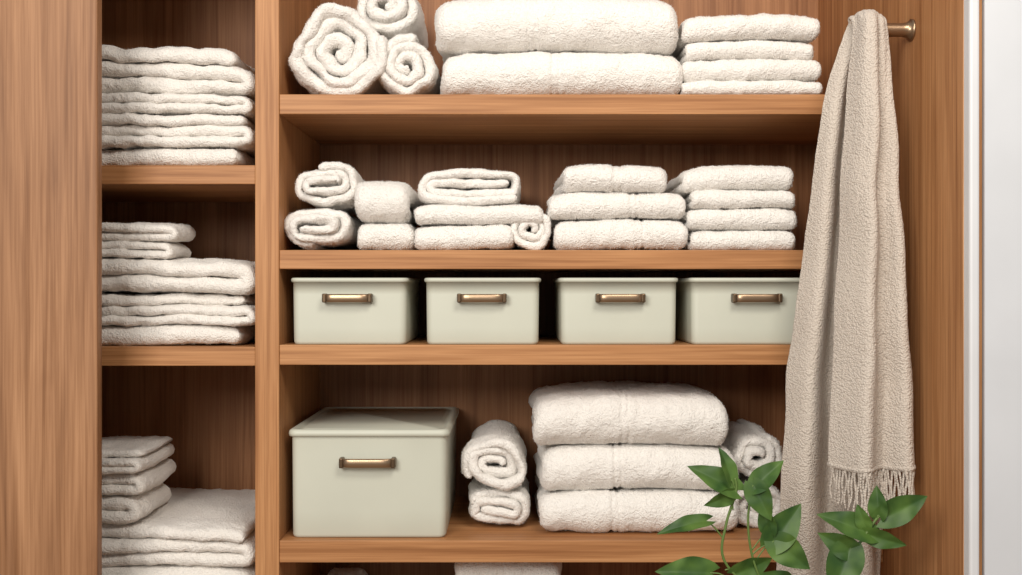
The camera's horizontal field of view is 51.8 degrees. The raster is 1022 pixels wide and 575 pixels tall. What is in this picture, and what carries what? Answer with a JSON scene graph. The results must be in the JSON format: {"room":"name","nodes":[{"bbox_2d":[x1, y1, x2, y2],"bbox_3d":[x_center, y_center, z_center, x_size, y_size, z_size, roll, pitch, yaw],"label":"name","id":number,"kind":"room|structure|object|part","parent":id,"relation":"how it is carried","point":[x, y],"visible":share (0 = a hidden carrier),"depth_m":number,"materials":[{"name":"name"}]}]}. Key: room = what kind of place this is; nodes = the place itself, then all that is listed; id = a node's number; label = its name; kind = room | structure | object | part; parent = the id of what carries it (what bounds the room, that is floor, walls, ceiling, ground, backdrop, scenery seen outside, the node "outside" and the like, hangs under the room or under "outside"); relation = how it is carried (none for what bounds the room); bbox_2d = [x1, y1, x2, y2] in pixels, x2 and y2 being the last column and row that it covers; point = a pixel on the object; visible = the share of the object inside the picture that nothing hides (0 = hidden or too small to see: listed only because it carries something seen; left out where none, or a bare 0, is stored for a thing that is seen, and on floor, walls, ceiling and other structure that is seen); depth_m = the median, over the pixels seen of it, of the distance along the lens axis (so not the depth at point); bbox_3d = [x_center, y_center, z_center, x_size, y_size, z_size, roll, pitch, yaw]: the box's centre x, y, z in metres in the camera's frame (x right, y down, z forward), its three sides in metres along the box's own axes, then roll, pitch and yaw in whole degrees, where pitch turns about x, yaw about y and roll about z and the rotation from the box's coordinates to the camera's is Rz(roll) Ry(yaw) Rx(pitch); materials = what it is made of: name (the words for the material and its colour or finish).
{"room":"linen closet","nodes":[
{"label":"linen closet","id":0,"kind":"room"},
{"bbox_2d":[982,0,1021,574],"bbox_3d":[1.670,-0.150,1.673,1.860,2.600,0.055,0,0,0],"label":"wall","id":1,"kind":"structure","parent":0,"point":[1001,19],"depth_m":1.65,"materials":[{"name":"white paint"}]},
{"bbox_2d":[964,0,978,574],"bbox_3d":[0.717,-0.150,1.644,0.016,2.600,0.032,0,0,0],"label":"trim","id":2,"kind":"structure","parent":1,"relation":"attached to","point":[971,7],"depth_m":1.63,"materials":[{"name":"paint"}]},
{"bbox_3d":[0.000,1.165,0.550,6.000,0.030,3.900,0,0,0],"label":"floor","id":3,"kind":"structure","parent":0,"visible":0},
{"bbox_2d":[102,0,981,574],"bbox_3d":[-0.306,0.105,2.050,2.088,2.090,0.800,0,0,0],"label":"built-in shelving","id":4,"kind":"object","parent":3,"relation":"on","point":[228,413],"visible":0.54,"depth_m":2.07,"materials":[{"name":"brown wood"}]},
{"bbox_2d":[102,45,254,164],"bbox_3d":[-0.725,-0.353,2.212,0.483,0.245,0.416,0,0,0],"label":"folded towels","id":5,"kind":"object","parent":4,"relation":"on","point":[168,104],"visible":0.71,"depth_m":2.02,"materials":[{"name":"white fabric"}]},
{"bbox_2d":[102,435,254,574],"bbox_3d":[-0.718,0.462,2.209,0.471,0.312,0.414,0,0,0],"label":"folded towels","id":6,"kind":"object","parent":4,"relation":"on","point":[150,527],"visible":0.65,"depth_m":2.03,"materials":[{"name":"white fabric"}]},
{"bbox_2d":[102,220,254,345],"bbox_3d":[-0.722,-0.008,2.209,0.483,0.248,0.424,0,0,0],"label":"folded towels","id":7,"kind":"object","parent":4,"relation":"on","point":[152,293],"visible":0.68,"depth_m":2.02,"materials":[{"name":"white fabric"}]},
{"bbox_3d":[-0.843,0.131,2.216,0.714,0.036,0.427,0,0,0],"label":"shelf","id":8,"kind":"part","parent":4,"relation":"part of","materials":[{"name":"brown wood"}]},
{"bbox_3d":[-0.843,-0.215,2.216,0.714,0.036,0.427,0,0,0],"label":"shelf","id":9,"kind":"part","parent":4,"relation":"part of","materials":[{"name":"brown wood"}]},
{"bbox_2d":[285,162,366,249],"bbox_3d":[-0.365,-0.159,2.170,0.159,0.173,0.338,0,0,0],"label":"rolled towels","id":10,"kind":"object","parent":4,"relation":"on","point":[329,223],"visible":0.95,"depth_m":2.03,"materials":[{"name":"white fabric"}]},
{"bbox_2d":[290,3,388,93],"bbox_3d":[-0.329,-0.459,2.191,0.202,0.182,0.373,0,0,0],"label":"rolled towel","id":11,"kind":"object","parent":4,"relation":"on","point":[336,50],"visible":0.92,"depth_m":2.03,"materials":[{"name":"white fabric"}]},
{"bbox_2d":[354,0,427,48],"bbox_3d":[-0.246,-0.560,2.206,0.141,0.124,0.325,0,0,0],"label":"rolled towel","id":12,"kind":"object","parent":11,"relation":"on","point":[390,18],"visible":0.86,"depth_m":2.07,"materials":[{"name":"white fabric"}]},
{"bbox_2d":[328,567,368,574],"bbox_3d":[-0.365,0.701,2.228,0.124,0.167,0.307,0,0,0],"label":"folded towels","id":13,"kind":"object","parent":4,"relation":"on","point":[342,570],"visible":1,"depth_m":2.32,"materials":[{"name":"beige fabric"}]},
{"bbox_2d":[291,278,420,343],"bbox_3d":[-0.309,0.045,2.153,0.228,0.128,0.320,0,0,0],"label":"storage bin","id":14,"kind":"object","parent":4,"relation":"on","point":[326,310],"visible":1,"depth_m":2.02,"materials":[{"name":"beige plastic"}]},
{"bbox_3d":[-0.354,0.020,2.006,0.008,0.017,0.022,0,0,0],"label":"handle mount","id":15,"kind":"part","parent":14,"relation":"part of","materials":[{"name":"brown metal"}]},
{"bbox_3d":[-0.268,0.020,2.006,0.008,0.017,0.022,0,0,0],"label":"handle mount","id":16,"kind":"part","parent":14,"relation":"part of","materials":[{"name":"brown metal"}]},
{"bbox_2d":[289,407,458,536],"bbox_3d":[-0.273,0.377,2.204,0.311,0.209,0.408,0,0,0],"label":"storage box","id":17,"kind":"object","parent":4,"relation":"on","point":[358,471],"visible":1,"depth_m":2.02,"materials":[{"name":"beige plastic"}]},
{"bbox_3d":[-0.324,0.335,2.014,0.008,0.019,0.022,0,0,0],"label":"handle mount","id":18,"kind":"part","parent":17,"relation":"part of","materials":[{"name":"brown metal"}]},
{"bbox_3d":[-0.273,0.280,2.212,0.311,0.014,0.391,0,0,0],"label":"lid","id":19,"kind":"part","parent":17,"relation":"part of","materials":[{"name":"beige plastic"}]},
{"bbox_3d":[-0.225,0.335,2.014,0.008,0.019,0.022,0,0,0],"label":"handle mount","id":20,"kind":"part","parent":17,"relation":"part of","materials":[{"name":"brown metal"}]},
{"bbox_2d":[351,181,424,249],"bbox_3d":[-0.246,-0.140,2.164,0.139,0.141,0.322,0,0,0],"label":"folded towels","id":21,"kind":"object","parent":4,"relation":"on","point":[386,210],"visible":0.93,"depth_m":2.02,"materials":[{"name":"white fabric"}]},
{"bbox_2d":[379,34,441,93],"bbox_3d":[-0.205,-0.433,2.186,0.129,0.125,0.344,0,0,0],"label":"rolled towel","id":22,"kind":"object","parent":4,"relation":"on","point":[409,67],"visible":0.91,"depth_m":2.03,"materials":[{"name":"white fabric"}]},
{"bbox_2d":[413,168,551,249],"bbox_3d":[-0.056,-0.152,2.175,0.280,0.164,0.353,0,0,0],"label":"folded towels","id":23,"kind":"object","parent":4,"relation":"on","point":[475,209],"visible":0.98,"depth_m":2.02,"materials":[{"name":"white fabric"}]},
{"bbox_2d":[424,278,540,343],"bbox_3d":[-0.054,0.045,2.153,0.226,0.128,0.320,0,0,0],"label":"storage bin","id":24,"kind":"object","parent":4,"relation":"on","point":[459,310],"visible":1,"depth_m":2.02,"materials":[{"name":"beige plastic"}]},
{"bbox_3d":[-0.099,0.020,2.006,0.008,0.017,0.022,0,0,0],"label":"handle mount","id":25,"kind":"part","parent":24,"relation":"part of","materials":[{"name":"brown metal"}]},
{"bbox_3d":[-0.012,0.020,2.006,0.008,0.017,0.022,0,0,0],"label":"handle mount","id":26,"kind":"part","parent":24,"relation":"part of","materials":[{"name":"brown metal"}]},
{"bbox_2d":[464,421,531,524],"bbox_3d":[-0.026,0.388,2.224,0.143,0.191,0.316,0,0,0],"label":"rolled towels","id":27,"kind":"object","parent":4,"relation":"on","point":[498,490],"visible":1,"depth_m":2.09,"materials":[{"name":"white fabric"}]},
{"bbox_2d":[455,562,562,574],"bbox_3d":[-0.096,0.655,2.230,0.414,0.261,0.314,0,0,0],"label":"folded towels","id":28,"kind":"object","parent":4,"relation":"on","point":[464,568],"visible":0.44,"depth_m":2.08,"materials":[{"name":"white fabric"}]},
{"bbox_3d":[0.134,0.128,2.216,1.149,0.038,0.427,0,0,0],"label":"shelf","id":29,"kind":"part","parent":4,"relation":"part of","materials":[{"name":"brown wood"}]},
{"bbox_3d":[0.134,-0.053,2.216,1.149,0.036,0.427,0,0,0],"label":"shelf","id":30,"kind":"part","parent":4,"relation":"part of","materials":[{"name":"brown wood"}]},
{"bbox_3d":[0.134,-0.348,2.216,1.149,0.038,0.427,0,0,0],"label":"shelf","id":31,"kind":"part","parent":4,"relation":"part of","materials":[{"name":"brown wood"}]},
{"bbox_2d":[434,0,682,93],"bbox_3d":[0.094,-0.468,2.175,0.483,0.204,0.379,0,0,0],"label":"folded towels","id":32,"kind":"object","parent":4,"relation":"on","point":[489,46],"visible":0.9,"depth_m":2.00,"materials":[{"name":"white fabric"}]},
{"bbox_3d":[0.134,0.502,2.216,1.149,0.042,0.427,0,0,0],"label":"shelf","id":33,"kind":"part","parent":4,"relation":"part of","materials":[{"name":"brown wood"}]},
{"bbox_2d":[553,278,677,343],"bbox_3d":[0.206,0.045,2.153,0.231,0.128,0.320,0,0,0],"label":"storage bin","id":34,"kind":"object","parent":4,"relation":"on","point":[587,310],"visible":1,"depth_m":2.02,"materials":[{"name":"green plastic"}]},
{"bbox_3d":[0.165,0.020,2.006,0.008,0.017,0.022,0,0,0],"label":"handle mount","id":35,"kind":"part","parent":34,"relation":"part of","materials":[{"name":"brown metal"}]},
{"bbox_3d":[0.251,0.020,2.006,0.008,0.017,0.022,0,0,0],"label":"handle mount","id":36,"kind":"part","parent":34,"relation":"part of","materials":[{"name":"brown metal"}]},
{"bbox_2d":[545,164,689,249],"bbox_3d":[0.206,-0.156,2.167,0.277,0.172,0.332,0,0,0],"label":"folded towels","id":37,"kind":"object","parent":4,"relation":"on","point":[590,207],"visible":0.98,"depth_m":2.02,"materials":[{"name":"white fabric"}]},
{"bbox_2d":[529,381,738,532],"bbox_3d":[0.243,0.344,2.207,0.414,0.278,0.360,0,0,0],"label":"bath towels","id":38,"kind":"object","parent":4,"relation":"on","point":[616,456],"visible":0.97,"depth_m":2.05,"materials":[{"name":"white fabric"}]},
{"bbox_2d":[661,165,796,249],"bbox_3d":[0.443,-0.155,2.171,0.240,0.171,0.341,0,0,0],"label":"folded towels","id":39,"kind":"object","parent":4,"relation":"on","point":[728,207],"visible":0.98,"depth_m":2.02,"materials":[{"name":"white fabric"}]},
{"bbox_2d":[675,278,798,343],"bbox_3d":[0.455,0.045,2.153,0.228,0.128,0.320,0,0,0],"label":"storage bin","id":40,"kind":"object","parent":4,"relation":"on","point":[708,310],"visible":0.8,"depth_m":2.02,"materials":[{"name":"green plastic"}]},
{"bbox_3d":[0.425,0.020,2.006,0.008,0.017,0.022,0,0,0],"label":"handle mount","id":41,"kind":"part","parent":40,"relation":"part of","materials":[{"name":"brown metal"}]},
{"bbox_3d":[0.511,0.020,2.006,0.008,0.017,0.022,0,0,0],"label":"handle mount","id":42,"kind":"part","parent":40,"relation":"part of","materials":[{"name":"brown metal"}]},
{"bbox_2d":[672,13,822,93],"bbox_3d":[0.461,-0.448,2.189,0.293,0.165,0.382,0,0,0],"label":"folded towels","id":43,"kind":"object","parent":4,"relation":"on","point":[738,53],"visible":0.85,"depth_m":2.02,"materials":[{"name":"white fabric"}]},
{"bbox_2d":[721,419,783,526],"bbox_3d":[0.493,0.385,2.244,0.124,0.194,0.310,0,0,0],"label":"rolled towels","id":44,"kind":"object","parent":4,"relation":"on","point":[752,446],"visible":0.53,"depth_m":2.12,"materials":[{"name":"white fabric"}]},
{"bbox_3d":[0.724,0.125,2.040,0.030,2.050,0.780,0,0,0],"label":"panel","id":45,"kind":"part","parent":4,"relation":"part of","materials":[{"name":"brown wood"}]},
{"bbox_2d":[888,19,915,40],"bbox_3d":[0.666,-0.455,1.860,0.087,0.038,0.038,0,0,0],"label":"peg","id":46,"kind":"object","parent":4,"relation":"attached to","point":[907,30],"visible":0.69,"depth_m":1.85,"materials":[{"name":"gold metal"}]},
{"bbox_2d":[778,7,918,574],"bbox_3d":[0.583,0.072,1.837,0.208,1.129,0.184,0,0,0],"label":"throw blanket","id":47,"kind":"object","parent":46,"relation":"hanging from","point":[850,421],"visible":0.9,"depth_m":1.82,"materials":[{"name":"beige fabric"}]},
{"bbox_3d":[-1.327,0.100,1.938,0.040,2.060,0.125,0,0,0],"label":"rail","id":48,"kind":"object","parent":4,"relation":"attached to","visible":0},
{"bbox_2d":[0,0,101,574],"bbox_3d":[-1.037,0.100,1.863,0.620,2.060,0.025,0,0,0],"label":"closet door","id":49,"kind":"structure","parent":48,"relation":"attached to","point":[51,50],"depth_m":1.85,"materials":[{"name":"brown wood"}]},
{"bbox_3d":[0.450,0.934,1.639,0.274,0.433,0.277,0,0,0],"label":"stool","id":50,"kind":"object","parent":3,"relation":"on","visible":0},
{"bbox_2d":[655,447,926,574],"bbox_3d":[0.438,0.484,1.640,0.431,0.466,0.182,0,0,0],"label":"plant","id":51,"kind":"object","parent":50,"relation":"on","point":[846,556],"visible":1,"depth_m":1.64,"materials":[{"name":"plant"}]}
]}

